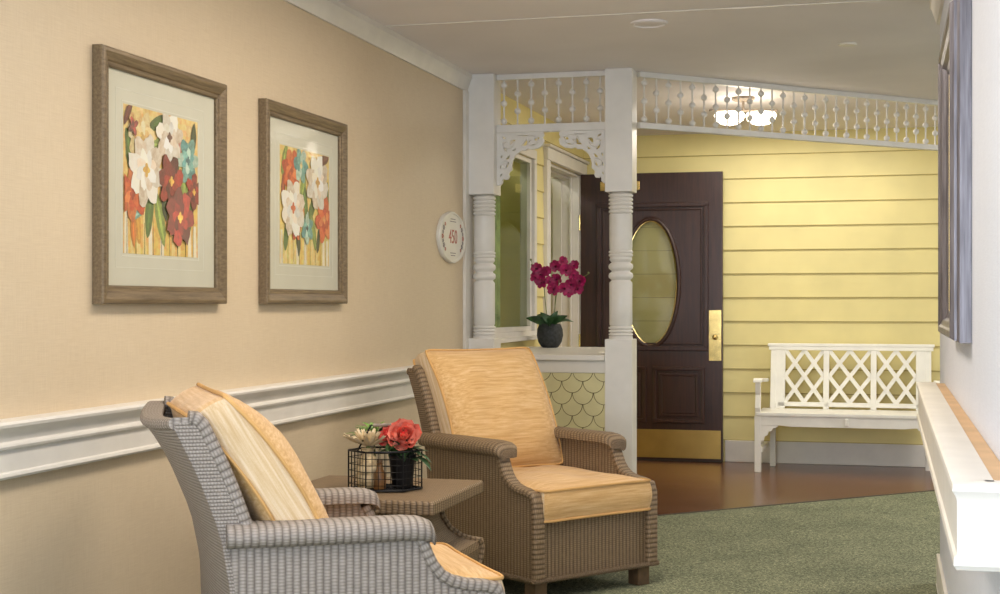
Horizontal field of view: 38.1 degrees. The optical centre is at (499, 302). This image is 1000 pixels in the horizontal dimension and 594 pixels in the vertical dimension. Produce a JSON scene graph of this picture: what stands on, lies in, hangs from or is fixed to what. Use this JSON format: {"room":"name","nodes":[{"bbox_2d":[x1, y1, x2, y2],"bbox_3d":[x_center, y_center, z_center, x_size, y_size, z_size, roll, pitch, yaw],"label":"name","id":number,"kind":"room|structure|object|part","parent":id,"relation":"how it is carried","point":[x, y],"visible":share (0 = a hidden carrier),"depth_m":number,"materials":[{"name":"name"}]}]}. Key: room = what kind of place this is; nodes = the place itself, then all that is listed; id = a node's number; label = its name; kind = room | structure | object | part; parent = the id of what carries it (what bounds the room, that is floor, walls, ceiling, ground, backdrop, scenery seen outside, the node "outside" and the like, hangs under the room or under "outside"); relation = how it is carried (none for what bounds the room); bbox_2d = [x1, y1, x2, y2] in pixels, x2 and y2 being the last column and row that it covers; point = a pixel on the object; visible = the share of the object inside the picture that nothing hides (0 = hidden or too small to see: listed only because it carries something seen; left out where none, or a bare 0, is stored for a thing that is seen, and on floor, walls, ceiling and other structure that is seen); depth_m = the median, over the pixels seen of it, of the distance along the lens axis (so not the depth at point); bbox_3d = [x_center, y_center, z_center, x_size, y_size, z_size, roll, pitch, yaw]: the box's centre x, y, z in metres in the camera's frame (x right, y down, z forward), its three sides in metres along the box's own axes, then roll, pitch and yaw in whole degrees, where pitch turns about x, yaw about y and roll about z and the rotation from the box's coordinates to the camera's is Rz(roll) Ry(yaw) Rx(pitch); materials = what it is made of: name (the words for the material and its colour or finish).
{"room":"care facility","nodes":[
{"label":"care facility","id":0,"kind":"room"},
{"bbox_2d":[0,0,583,593],"bbox_3d":[-1.254,-0.043,4.409,0.217,2.445,13.870,0,0,15],"label":"wall","id":1,"kind":"structure","parent":0,"point":[124,524],"depth_m":4.88,"materials":[{"name":"beige paint"}]},
{"bbox_2d":[92,44,226,303],"bbox_3d":[-1.073,-0.379,4.657,0.037,0.763,0.830,0,0,15],"label":"framed picture","id":2,"kind":"object","parent":1,"relation":"attached to","point":[159,131],"visible":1,"depth_m":4.59,"materials":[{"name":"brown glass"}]},
{"bbox_2d":[123,103,198,257],"bbox_3d":[-1.079,-0.380,4.648,0.008,0.456,0.492,0,0,15],"label":"print","id":3,"kind":"object","parent":2,"relation":"attached to","point":[161,144],"depth_m":4.63},
{"bbox_2d":[0,365,414,480],"bbox_3d":[-1.553,0.386,2.822,0.060,0.160,10.630,0,0,15],"label":"handrail","id":4,"kind":"object","parent":1,"relation":"attached to","point":[38,443],"visible":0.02,"depth_m":4.39,"materials":[{"name":"white paint"}]},
{"bbox_2d":[259,98,347,303],"bbox_3d":[-0.772,-0.379,5.783,0.037,0.763,0.830,0,0,15],"label":"framed picture","id":5,"kind":"object","parent":1,"relation":"attached to","point":[303,155],"visible":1,"depth_m":5.75,"materials":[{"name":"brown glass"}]},
{"bbox_2d":[280,144,329,265],"bbox_3d":[-0.774,-0.380,5.789,0.007,0.456,0.505,0,0,15],"label":"print","id":6,"kind":"object","parent":5,"relation":"attached to","point":[304,169],"depth_m":5.78},
{"bbox_2d":[283,0,471,90],"bbox_3d":[-1.556,-1.218,2.852,0.040,0.095,10.705,0,0,15],"label":"trim","id":7,"kind":"structure","parent":1,"relation":"attached to","point":[336,13],"depth_m":6.65,"materials":[{"name":"white paint"}]},
{"bbox_2d":[436,211,465,262],"bbox_3d":[-0.257,-0.350,7.739,0.021,0.277,0.496,0,0,15],"label":"oval plaque","id":8,"kind":"object","parent":1,"relation":"attached to","point":[450,232],"visible":1,"depth_m":7.71,"materials":[{"name":"white ceramic"}]},
{"bbox_2d":[463,90,475,348],"bbox_3d":[-0.144,0.005,8.165,0.020,2.350,0.400,0,0,15],"label":"trim","id":9,"kind":"structure","parent":1,"relation":"attached to","point":[468,217],"depth_m":8.00,"materials":[{"name":"white paint"}]},
{"bbox_2d":[495,137,536,342],"bbox_3d":[0.061,-0.380,8.943,0.135,1.240,1.290,0,0,15],"label":"window frame","id":10,"kind":"structure","parent":1,"relation":"in","point":[527,330],"depth_m":9.45,"materials":[{"name":"white paint"}]},
{"bbox_3d":[0.090,0.222,8.935,0.075,0.027,1.290,0,0,15],"label":"sill","id":11,"kind":"part","parent":10,"relation":"part of","materials":[{"name":"white paint"}]},
{"bbox_2d":[551,177,552,313],"bbox_3d":[0.145,0.105,11.124,0.550,2.150,0.052,0,0,15],"label":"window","id":12,"kind":"structure","parent":1,"relation":"in","point":[551,177],"depth_m":11.04,"materials":[{"name":"white paint"}]},
{"bbox_2d":[551,163,578,346],"bbox_3d":[0.357,0.105,10.469,0.203,2.156,1.136,0,0,15],"label":"trim","id":13,"kind":"structure","parent":1,"relation":"attached to","point":[565,182],"depth_m":10.99,"materials":[{"name":"white paint"}]},
{"bbox_2d":[542,143,589,333],"bbox_3d":[0.480,0.052,10.419,0.070,2.255,1.338,0,0,15],"label":"trim","id":14,"kind":"structure","parent":1,"relation":"attached to","point":[554,154],"depth_m":9.87,"materials":[{"name":"white paint"}]},
{"bbox_2d":[579,171,722,462],"bbox_3d":[1.098,0.102,10.850,1.128,2.149,0.084,0,0,15],"label":"door","id":15,"kind":"structure","parent":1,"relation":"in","point":[680,374],"depth_m":10.78,"materials":[{"name":"brown wood"}]},
{"bbox_3d":[1.131,0.071,10.832,0.849,1.641,0.018,0,0,15],"label":"panel moulding","id":16,"kind":"part","parent":15,"relation":"part of","materials":[{"name":"brown wood"}]},
{"bbox_3d":[1.126,-0.152,10.840,0.458,0.990,0.034,0,0,15],"label":"oval moulding","id":17,"kind":"part","parent":15,"relation":"part of","materials":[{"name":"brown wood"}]},
{"bbox_3d":[1.135,1.048,10.835,1.026,0.210,0.005,0,0,15],"label":"kick plate","id":18,"kind":"part","parent":15,"relation":"part of","materials":[{"name":"gold metal"}]},
{"bbox_3d":[1.585,0.240,10.699,0.092,0.375,0.040,0,0,15],"label":"push plate","id":19,"kind":"part","parent":15,"relation":"part of","materials":[{"name":"gold metal"}]},
{"bbox_2d":[528,346,604,430],"bbox_3d":[0.373,0.727,8.578,0.760,0.894,1.395,0,0,15],"label":"wall","id":20,"kind":"structure","parent":0,"point":[573,377],"depth_m":7.88,"materials":[{"name":"paint"}]},
{"bbox_2d":[526,256,588,347],"bbox_3d":[0.363,-0.007,9.082,0.386,0.574,0.203,0,0,15],"label":"potted orchid","id":21,"kind":"object","parent":20,"relation":"on","point":[549,333],"visible":1,"depth_m":9.04,"materials":[{"name":"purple plant"}]},
{"bbox_3d":[0.314,0.204,9.098,0.166,0.150,0.166,0,0,15],"label":"pot","id":22,"kind":"part","parent":21,"relation":"part of","materials":[{"name":"black ceramic"}]},
{"bbox_2d":[338,0,939,135],"bbox_3d":[0.070,-1.315,4.055,8.560,0.100,14.070,0,0,15],"label":"ceiling","id":23,"kind":"structure","parent":0,"point":[896,51],"depth_m":7.21,"materials":[{"name":"paint"}]},
{"bbox_2d":[496,70,604,132],"bbox_3d":[0.285,-1.103,7.978,0.620,0.323,0.044,0,0,15],"label":"frieze","id":24,"kind":"object","parent":23,"relation":"attached to","point":[580,126],"visible":0.99,"depth_m":7.96,"materials":[{"name":"white paint"}]},
{"bbox_3d":[0.285,-1.250,7.978,0.620,0.030,0.044,0,0,15],"label":"rail","id":25,"kind":"part","parent":24,"relation":"part of","materials":[{"name":"white paint"}]},
{"bbox_3d":[0.285,-0.964,7.978,0.620,0.044,0.044,0,0,15],"label":"rail","id":26,"kind":"part","parent":24,"relation":"part of","materials":[{"name":"white paint"}]},
{"bbox_2d":[385,0,896,26],"bbox_3d":[0.629,-1.264,6.318,2.390,0.004,0.012,0,0,15],"label":"trim","id":27,"kind":"structure","parent":23,"relation":"attached to","point":[872,0],"depth_m":6.31,"materials":[{"name":"white paint"}]},
{"bbox_2d":[630,19,667,27],"bbox_3d":[0.673,-1.258,6.538,0.170,0.012,0.170,0,0,15],"label":"ceiling speaker","id":28,"kind":"object","parent":23,"relation":"attached to","point":[643,23],"visible":1,"depth_m":6.52,"materials":[{"name":"paint"}]},
{"bbox_2d":[709,96,777,125],"bbox_3d":[1.496,-1.177,8.916,0.420,0.175,0.188,0,0,0],"label":"ceiling light","id":29,"kind":"object","parent":23,"relation":"attached to","point":[733,120],"visible":0.77,"depth_m":8.86,"materials":[{"name":"white glass"}]},
{"bbox_3d":[1.411,-1.135,8.916,0.188,0.090,0.188,0,0,0],"label":"lamp shade","id":30,"kind":"part","parent":29,"relation":"part of","materials":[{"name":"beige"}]},
{"bbox_3d":[1.606,-1.135,8.916,0.188,0.090,0.188,0,0,0],"label":"lamp shade","id":31,"kind":"part","parent":29,"relation":"part of","materials":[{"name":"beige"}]},
{"bbox_2d":[637,71,937,150],"bbox_3d":[2.545,-1.110,8.972,4.138,0.310,0.048,0,0,-30],"label":"frieze","id":32,"kind":"object","parent":23,"relation":"attached to","point":[668,126],"visible":0.78,"depth_m":8.45,"materials":[{"name":"white paint"}]},
{"bbox_3d":[2.545,-1.250,8.972,4.138,0.030,0.044,0,0,-30],"label":"rail","id":33,"kind":"part","parent":32,"relation":"part of","materials":[{"name":"white paint"}]},
{"bbox_3d":[2.545,-0.972,8.972,4.138,0.033,0.044,0,0,-30],"label":"rail","id":34,"kind":"part","parent":32,"relation":"part of","materials":[{"name":"white paint"}]},
{"bbox_2d":[838,42,856,46],"bbox_3d":[1.696,-1.260,7.072,0.090,0.010,0.090,0,0,15],"label":"sprinkler cover","id":35,"kind":"object","parent":23,"relation":"attached to","point":[844,44],"visible":1,"depth_m":7.05,"materials":[{"name":"white paint"}]},
{"bbox_2d":[502,491,939,593],"bbox_3d":[1.466,1.177,3.660,5.458,0.006,13.830,0,0,15],"label":"carpet","id":36,"kind":"structure","parent":0,"point":[885,544],"depth_m":6.85,"materials":[{"name":"green carpet"}]},
{"bbox_2d":[140,383,504,593],"bbox_3d":[-0.514,0.701,4.013,0.932,0.945,0.728,0,0,-19],"label":"wicker armchair","id":37,"kind":"object","parent":36,"relation":"on","point":[261,525],"visible":1,"depth_m":3.69,"materials":[{"name":"grey wicker"}]},
{"bbox_3d":[-0.837,0.699,3.905,0.233,0.793,0.648,0,0,-19],"label":"backrest","id":38,"kind":"part","parent":37,"relation":"part of","materials":[{"name":"wicker"}]},
{"bbox_2d":[170,385,328,520],"bbox_3d":[-0.655,0.481,3.965,0.217,0.577,0.603,-33,10,-16],"label":"cushion","id":39,"kind":"object","parent":37,"relation":"on","point":[274,485],"depth_m":3.69,"materials":[{"name":"beige fabric"}]},
{"bbox_3d":[-0.434,0.592,3.717,0.540,0.081,0.116,0,0,-19],"label":"armrest","id":40,"kind":"part","parent":37,"relation":"part of","materials":[{"name":"wicker"}]},
{"bbox_3d":[-0.546,0.838,4.328,0.706,0.515,0.033,0,0,-19],"label":"panel","id":41,"kind":"part","parent":37,"relation":"part of","materials":[{"name":"wicker"}]},
{"bbox_3d":[-0.628,0.592,4.297,0.540,0.081,0.116,0,0,-19],"label":"armrest","id":42,"kind":"part","parent":37,"relation":"part of","materials":[{"name":"wicker"}]},
{"bbox_3d":[-0.349,0.838,3.741,0.706,0.515,0.033,0,0,-19],"label":"panel","id":43,"kind":"part","parent":37,"relation":"part of","materials":[{"name":"wicker"}]},
{"bbox_3d":[-0.303,0.846,4.410,0.255,0.492,0.056,0,0,-19],"label":"post","id":44,"kind":"part","parent":37,"relation":"part of","materials":[{"name":"wicker"}]},
{"bbox_3d":[-0.106,0.846,3.822,0.255,0.492,0.056,0,0,-19],"label":"post","id":45,"kind":"part","parent":37,"relation":"part of","materials":[{"name":"wicker"}]},
{"bbox_2d":[430,544,504,591],"bbox_3d":[-0.403,0.795,4.050,0.697,0.191,0.603,0,0,-19],"label":"seat cushion","id":46,"kind":"object","parent":37,"relation":"on","point":[452,560],"depth_m":3.96,"materials":[{"name":"fabric"}]},
{"bbox_2d":[311,475,484,563],"bbox_3d":[-0.426,0.907,5.029,0.616,0.534,0.616,0,0,15],"label":"wicker side table","id":47,"kind":"object","parent":36,"relation":"on","point":[429,502],"visible":0.22,"depth_m":5.03,"materials":[{"name":"brown wicker"}]},
{"bbox_2d":[348,423,422,492],"bbox_3d":[-0.393,0.525,4.971,0.258,0.226,0.189,0,0,-3],"label":"wire basket","id":48,"kind":"object","parent":47,"relation":"on","point":[389,489],"visible":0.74,"depth_m":4.91,"materials":[{"name":"black metal"}]},
{"bbox_2d":[343,428,385,447],"bbox_3d":[-0.448,0.478,4.965,0.162,0.098,0.158,0,0,-36],"label":"flower","id":49,"kind":"object","parent":48,"relation":"in","point":[370,439],"visible":0.98,"depth_m":4.94,"materials":[{"name":"white plant"}]},
{"bbox_2d":[346,421,384,455],"bbox_3d":[-0.439,0.521,5.049,0.221,0.218,0.112,0,0,15],"label":"leaves","id":50,"kind":"object","parent":48,"relation":"in","point":[371,423],"visible":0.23,"depth_m":5.05,"materials":[{"name":"green plant"}]},
{"bbox_2d":[356,447,377,487],"bbox_3d":[-0.452,0.563,4.965,0.083,0.134,0.083,0,0,15],"label":"ceramic jar","id":51,"kind":"object","parent":48,"relation":"in","point":[371,464],"visible":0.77,"depth_m":4.93,"materials":[{"name":"beige ceramic"}]},
{"bbox_2d":[374,460,385,489],"bbox_3d":[-0.408,0.580,4.918,0.042,0.101,0.042,0,0,15],"label":"glass bottle","id":52,"kind":"object","parent":48,"relation":"in","point":[381,475],"visible":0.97,"depth_m":4.90,"materials":[{"name":"brown glass"}]},
{"bbox_3d":[-0.394,0.461,4.971,0.191,0.089,0.115,0,0,-3],"label":"handle","id":53,"kind":"part","parent":48,"relation":"part of","materials":[{"name":"black metal"}]},
{"bbox_2d":[388,453,414,487],"bbox_3d":[-0.335,0.575,4.976,0.098,0.112,0.098,0,0,15],"label":"pot","id":54,"kind":"object","parent":48,"relation":"in","point":[396,465],"depth_m":4.94,"materials":[{"name":"black metal"}]},
{"bbox_2d":[378,418,431,487],"bbox_3d":[-0.330,0.512,4.955,0.167,0.238,0.140,0,0,-27],"label":"peony","id":55,"kind":"object","parent":48,"relation":"in","point":[396,433],"visible":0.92,"depth_m":4.94,"materials":[{"name":"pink plant"}]},
{"bbox_2d":[468,73,500,348],"bbox_3d":[-0.087,-0.045,8.077,0.150,2.439,0.150,0,0,15],"label":"porch post","id":56,"kind":"object","parent":36,"relation":"on","point":[484,90],"visible":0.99,"depth_m":8.02,"materials":[{"name":"white paint"}]},
{"bbox_2d":[497,132,544,185],"bbox_3d":[0.113,-0.797,8.021,0.269,0.293,0.026,0,0,15],"label":"bracket","id":57,"kind":"object","parent":56,"relation":"attached to","point":[521,138],"visible":1,"depth_m":8.03,"materials":[{"name":"white paint"}]},
{"bbox_2d":[407,347,659,593],"bbox_3d":[0.113,0.687,6.189,0.728,0.975,0.932,0,0,-39],"label":"wicker armchair","id":58,"kind":"object","parent":36,"relation":"on","point":[556,503],"visible":0.84,"depth_m":6.01,"materials":[{"name":"brown wicker"}]},
{"bbox_3d":[-0.101,0.699,6.453,0.648,0.793,0.233,0,0,-39],"label":"backrest","id":59,"kind":"part","parent":58,"relation":"part of","materials":[{"name":"brown wicker"}]},
{"bbox_3d":[-0.136,0.592,6.010,0.116,0.081,0.540,0,0,-39],"label":"armrest","id":60,"kind":"part","parent":58,"relation":"part of","materials":[{"name":"brown wicker"}]},
{"bbox_3d":[-0.083,0.838,5.939,0.033,0.515,0.706,0,0,-39],"label":"panel","id":61,"kind":"part","parent":58,"relation":"part of","materials":[{"name":"brown wicker"}]},
{"bbox_2d":[415,348,561,465],"bbox_3d":[-0.031,0.466,6.367,0.603,0.577,0.217,0,-25,-39],"label":"cushion","id":62,"kind":"object","parent":58,"relation":"on","point":[492,393],"depth_m":6.27,"materials":[{"name":"fabric"}]},
{"bbox_3d":[0.078,0.846,5.740,0.056,0.492,0.255,0,0,-39],"label":"post","id":63,"kind":"part","parent":58,"relation":"part of","materials":[{"name":"brown wicker"}]},
{"bbox_2d":[512,465,651,520],"bbox_3d":[0.187,0.795,6.098,0.603,0.191,0.697,0,0,-39],"label":"seat cushion","id":64,"kind":"object","parent":58,"relation":"on","point":[562,492],"depth_m":5.87,"materials":[{"name":"beige fabric"}]},
{"bbox_3d":[0.398,0.838,6.329,0.033,0.515,0.706,0,0,-39],"label":"panel","id":65,"kind":"part","parent":58,"relation":"part of","materials":[{"name":"brown wicker"}]},
{"bbox_3d":[0.340,0.592,6.395,0.116,0.081,0.540,0,0,-39],"label":"armrest","id":66,"kind":"part","parent":58,"relation":"part of","materials":[{"name":"brown wicker"}]},
{"bbox_3d":[0.375,0.974,5.866,0.576,0.237,0.027,0,0,-39],"label":"panel","id":67,"kind":"part","parent":58,"relation":"part of","materials":[{"name":"brown wicker"}]},
{"bbox_3d":[0.560,0.846,6.130,0.056,0.492,0.255,0,0,-39],"label":"post","id":68,"kind":"part","parent":58,"relation":"part of","materials":[{"name":"brown wicker"}]},
{"bbox_2d":[605,68,636,473],"bbox_3d":[0.657,-0.045,7.878,0.150,2.439,0.150,0,0,15],"label":"porch post","id":69,"kind":"object","parent":36,"relation":"on","point":[620,83],"visible":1,"depth_m":7.82,"materials":[{"name":"white paint"}]},
{"bbox_2d":[559,130,604,182],"bbox_3d":[0.455,-0.797,7.930,0.269,0.293,0.026,0,0,15],"label":"bracket","id":70,"kind":"object","parent":69,"relation":"attached to","point":[582,136],"visible":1,"depth_m":7.91,"materials":[{"name":"white paint"}]},
{"bbox_2d":[657,490,934,515],"bbox_3d":[2.516,1.176,8.959,4.313,0.009,0.020,0,0,-30],"label":"trim","id":71,"kind":"structure","parent":36,"relation":"on","point":[927,490],"depth_m":8.49,"materials":[{"name":"brown wood"}]},
{"bbox_2d":[583,127,939,461],"bbox_3d":[3.184,-0.043,10.469,5.660,2.445,0.167,0,0,15],"label":"wall","id":72,"kind":"structure","parent":0,"point":[824,243],"depth_m":10.63,"materials":[{"name":"yellow paint"}]},
{"bbox_2d":[725,440,924,466],"bbox_3d":[3.786,1.100,10.224,4.370,0.160,0.030,0,0,15],"label":"baseboard","id":73,"kind":"structure","parent":72,"relation":"attached to","point":[860,454],"depth_m":10.57,"materials":[{"name":"white paint"}]},
{"bbox_2d":[637,460,934,514],"bbox_3d":[0.070,1.240,4.055,8.560,0.120,14.070,0,0,15],"label":"floor","id":74,"kind":"structure","parent":0,"point":[681,486],"depth_m":9.53,"materials":[{"name":"brown wood"}]},
{"bbox_2d":[753,343,939,471],"bbox_3d":[2.451,0.737,10.196,1.270,0.886,0.567,0,0,16],"label":"garden bench","id":75,"kind":"object","parent":74,"relation":"on","point":[766,420],"visible":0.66,"depth_m":10.32,"materials":[{"name":"beige paint"}]},
{"bbox_3d":[1.801,0.983,10.124,0.044,0.395,0.044,0,0,16],"label":"leg","id":76,"kind":"part","parent":75,"relation":"part of","materials":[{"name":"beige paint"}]},
{"bbox_3d":[1.866,0.548,10.351,0.060,0.047,0.539,0,0,16],"label":"arm","id":77,"kind":"part","parent":75,"relation":"part of","materials":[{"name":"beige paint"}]},
{"bbox_3d":[1.990,0.748,10.548,0.040,0.865,0.139,0,0,16],"label":"leg","id":78,"kind":"part","parent":75,"relation":"part of","materials":[{"name":"beige paint"}]},
{"bbox_3d":[2.202,0.528,10.491,0.293,0.388,0.106,0,0,16],"label":"lattice panel","id":79,"kind":"part","parent":75,"relation":"part of","materials":[{"name":"beige paint"}]},
{"bbox_3d":[2.498,0.729,10.363,1.010,0.030,0.039,0,0,16],"label":"rail","id":80,"kind":"part","parent":75,"relation":"part of","materials":[{"name":"beige paint"}]},
{"bbox_3d":[2.510,0.528,10.403,0.311,0.389,0.106,0,0,16],"label":"lattice panel","id":81,"kind":"part","parent":75,"relation":"part of","materials":[{"name":"beige paint"}]},
{"bbox_3d":[2.522,0.318,10.444,1.166,0.048,0.052,0,0,16],"label":"rail","id":82,"kind":"part","parent":75,"relation":"part of","materials":[{"name":"beige paint"}]},
{"bbox_3d":[2.818,0.528,10.315,0.293,0.388,0.106,0,0,16],"label":"lattice panel","id":83,"kind":"part","parent":75,"relation":"part of","materials":[{"name":"beige paint"}]},
{"bbox_3d":[3.028,0.748,10.251,0.040,0.865,0.139,0,0,16],"label":"leg","id":84,"kind":"part","parent":75,"relation":"part of","materials":[{"name":"beige paint"}]},
{"bbox_2d":[940,0,999,593],"bbox_3d":[0.706,-0.043,1.535,0.150,2.445,9.330,0,0,15],"label":"wall","id":85,"kind":"structure","parent":0,"point":[970,371],"depth_m":3.33,"materials":[{"name":"paint"}]},
{"bbox_2d":[930,0,943,24],"bbox_3d":[0.619,-1.218,1.579,0.040,0.095,9.370,0,0,15],"label":"trim","id":86,"kind":"structure","parent":85,"relation":"attached to","point":[936,6],"depth_m":5.92,"materials":[{"name":"white paint"}]},
{"bbox_2d":[936,554,947,593],"bbox_3d":[0.699,1.112,1.544,0.167,0.124,9.344,0,0,15],"label":"baseboard","id":87,"kind":"structure","parent":85,"relation":"attached to","point":[941,586],"depth_m":5.71,"materials":[{"name":"white paint"}]},
{"bbox_2d":[938,0,971,342],"bbox_3d":[1.315,-0.346,4.208,0.054,0.900,0.930,0,0,15],"label":"framed picture","id":88,"kind":"object","parent":85,"relation":"attached to","point":[955,54],"visible":1,"depth_m":3.77,"materials":[{"name":"grey metal"}]},
{"bbox_2d":[916,382,999,571],"bbox_3d":[1.235,0.378,4.009,0.104,0.148,3.255,0,0,15],"label":"handrail","id":89,"kind":"object","parent":85,"relation":"attached to","point":[964,470],"visible":1,"depth_m":2.71,"materials":[{"name":"white paint"}]},
{"bbox_3d":[-1.119,-0.042,9.978,2.400,2.445,3.300,0,0,15],"label":"wall","id":90,"kind":"structure","parent":0,"visible":0},
{"bbox_2d":[493,196,499,326],"bbox_3d":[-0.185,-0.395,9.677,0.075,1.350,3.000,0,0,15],"label":"window frame","id":91,"kind":"structure","parent":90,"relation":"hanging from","point":[496,263],"depth_m":10.34,"materials":[{"name":"white wood"}]}
]}

